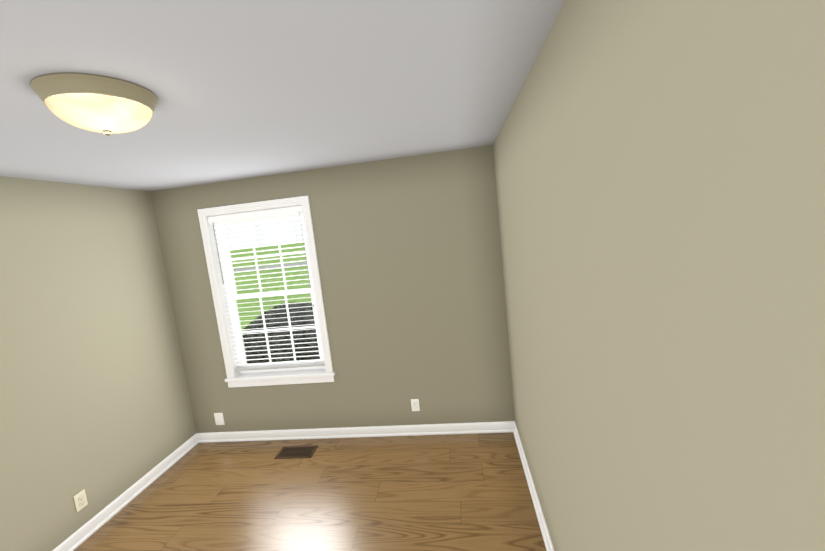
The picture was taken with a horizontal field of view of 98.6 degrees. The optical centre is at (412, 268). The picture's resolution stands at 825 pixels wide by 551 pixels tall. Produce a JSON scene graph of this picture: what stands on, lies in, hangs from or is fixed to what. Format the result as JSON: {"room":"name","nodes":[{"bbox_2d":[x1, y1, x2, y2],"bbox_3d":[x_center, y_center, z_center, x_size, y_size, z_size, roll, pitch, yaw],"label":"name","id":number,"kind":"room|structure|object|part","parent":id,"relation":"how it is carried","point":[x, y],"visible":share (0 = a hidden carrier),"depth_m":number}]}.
{"room":"empty bedroom","nodes":[
{"label":"empty bedroom","id":0,"kind":"room"},
{"bbox_2d":[0,176,195,550],"bbox_3d":[-2.555,0.758,1.470,0.160,2.440,4.187,-5,7,7],"label":"wall","id":1,"kind":"structure","parent":0,"point":[95,403],"depth_m":2.50},
{"bbox_2d":[73,489,87,511],"bbox_3d":[-2.267,1.584,2.425,0.010,0.117,0.072,-5,7,7],"label":"outlet","id":2,"kind":"object","parent":1,"relation":"attached to","point":[80,500],"visible":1,"depth_m":2.42},
{"bbox_2d":[52,434,199,550],"bbox_3d":[-2.207,1.765,2.701,0.024,0.090,1.567,-5,7,7],"label":"baseboard","id":3,"kind":"structure","parent":1,"relation":"attached to","point":[81,535],"depth_m":2.70},
{"bbox_2d":[0,0,564,190],"bbox_3d":[-1.102,-0.656,1.115,3.384,0.120,4.187,-5,7,7],"label":"ceiling","id":4,"kind":"structure","parent":0,"point":[242,89],"depth_m":1.30},
{"bbox_2d":[30,73,157,135],"bbox_3d":[-1.085,-0.540,1.246,0.336,0.143,0.336,-5,7,7],"label":"ceiling light","id":5,"kind":"object","parent":4,"relation":"attached to","point":[107,106],"visible":1,"depth_m":1.15},
{"bbox_2d":[74,432,546,550],"bbox_3d":[-0.825,1.871,1.412,3.384,0.120,4.187,-5,7,7],"label":"floor","id":6,"kind":"structure","parent":0,"point":[459,492],"depth_m":2.54},
{"bbox_2d":[274,446,317,458],"bbox_3d":[-1.028,1.626,3.146,0.335,0.005,0.165,-5,7,7],"label":"floor vent","id":7,"kind":"object","parent":6,"relation":"in","point":[297,452],"visible":1,"depth_m":3.14},
{"bbox_2d":[150,145,514,432],"bbox_3d":[-0.731,0.348,3.247,3.064,2.440,0.160,-5,7,7],"label":"wall","id":8,"kind":"structure","parent":0,"point":[409,255],"depth_m":3.10},
{"bbox_2d":[214,413,224,424],"bbox_3d":[-1.875,1.456,3.441,0.092,0.125,0.008,-5,7,7],"label":"outlet","id":9,"kind":"object","parent":8,"relation":"attached to","point":[219,418],"visible":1,"depth_m":3.44},
{"bbox_2d":[197,196,334,387],"bbox_3d":[-1.312,0.240,3.299,1.081,1.687,0.224,-5,7,7],"label":"window","id":10,"kind":"structure","parent":8,"relation":"in","point":[234,378],"depth_m":3.29},
{"bbox_2d":[208,205,324,370],"bbox_3d":[-1.322,0.210,3.247,0.895,1.465,0.078,-5,7,7],"label":"window blinds","id":11,"kind":"object","parent":10,"relation":"attached to","point":[256,215],"visible":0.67,"depth_m":3.23},
{"bbox_3d":[-1.308,0.224,3.338,0.899,1.520,0.082,-5,7,7],"label":"window sash unit","id":12,"kind":"part","parent":10,"relation":"part of"},
{"bbox_2d":[196,421,511,442],"bbox_3d":[-0.631,1.522,3.294,3.030,0.090,0.024,-5,7,7],"label":"baseboard","id":13,"kind":"structure","parent":8,"relation":"attached to","point":[503,426],"depth_m":3.27},
{"bbox_2d":[411,399,419,410],"bbox_3d":[0.025,1.225,3.186,0.072,0.117,0.010,-5,7,7],"label":"outlet","id":14,"kind":"object","parent":8,"relation":"attached to","point":[415,404],"visible":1,"depth_m":3.18},
{"bbox_2d":[493,0,824,550],"bbox_3d":[0.628,0.457,1.057,0.160,2.440,4.187,-5,7,7],"label":"wall","id":15,"kind":"structure","parent":0,"point":[659,165],"depth_m":0.61},
{"bbox_2d":[512,421,553,550],"bbox_3d":[0.665,1.626,1.205,0.024,0.090,3.867,-5,7,7],"label":"baseboard","id":16,"kind":"structure","parent":15,"relation":"attached to","point":[542,523],"depth_m":2.32},
{"label":"outside","id":17,"kind":"structure","parent":0,"visible":0},
{"bbox_2d":[231,242,311,333],"bbox_3d":[12.998,-14.346,131.731,300.000,0.300,259.790,-5,7,7],"label":"lawn","id":18,"kind":"structure","parent":17,"point":[273,303],"depth_m":23.00},
{"bbox_2d":[233,262,307,272],"bbox_3d":[1.348,-1.562,32.623,300.000,0.030,5.000,-5,7,7],"label":"road","id":19,"kind":"structure","parent":18,"relation":"on","point":[264,267],"depth_m":35.01},
{"bbox_2d":[243,301,319,363],"bbox_3d":[-1.562,1.240,4.898,1.785,1.598,1.165,-5,7,7],"label":"trees","id":20,"kind":"object","parent":18,"relation":"on","point":[280,316],"depth_m":4.52}
]}

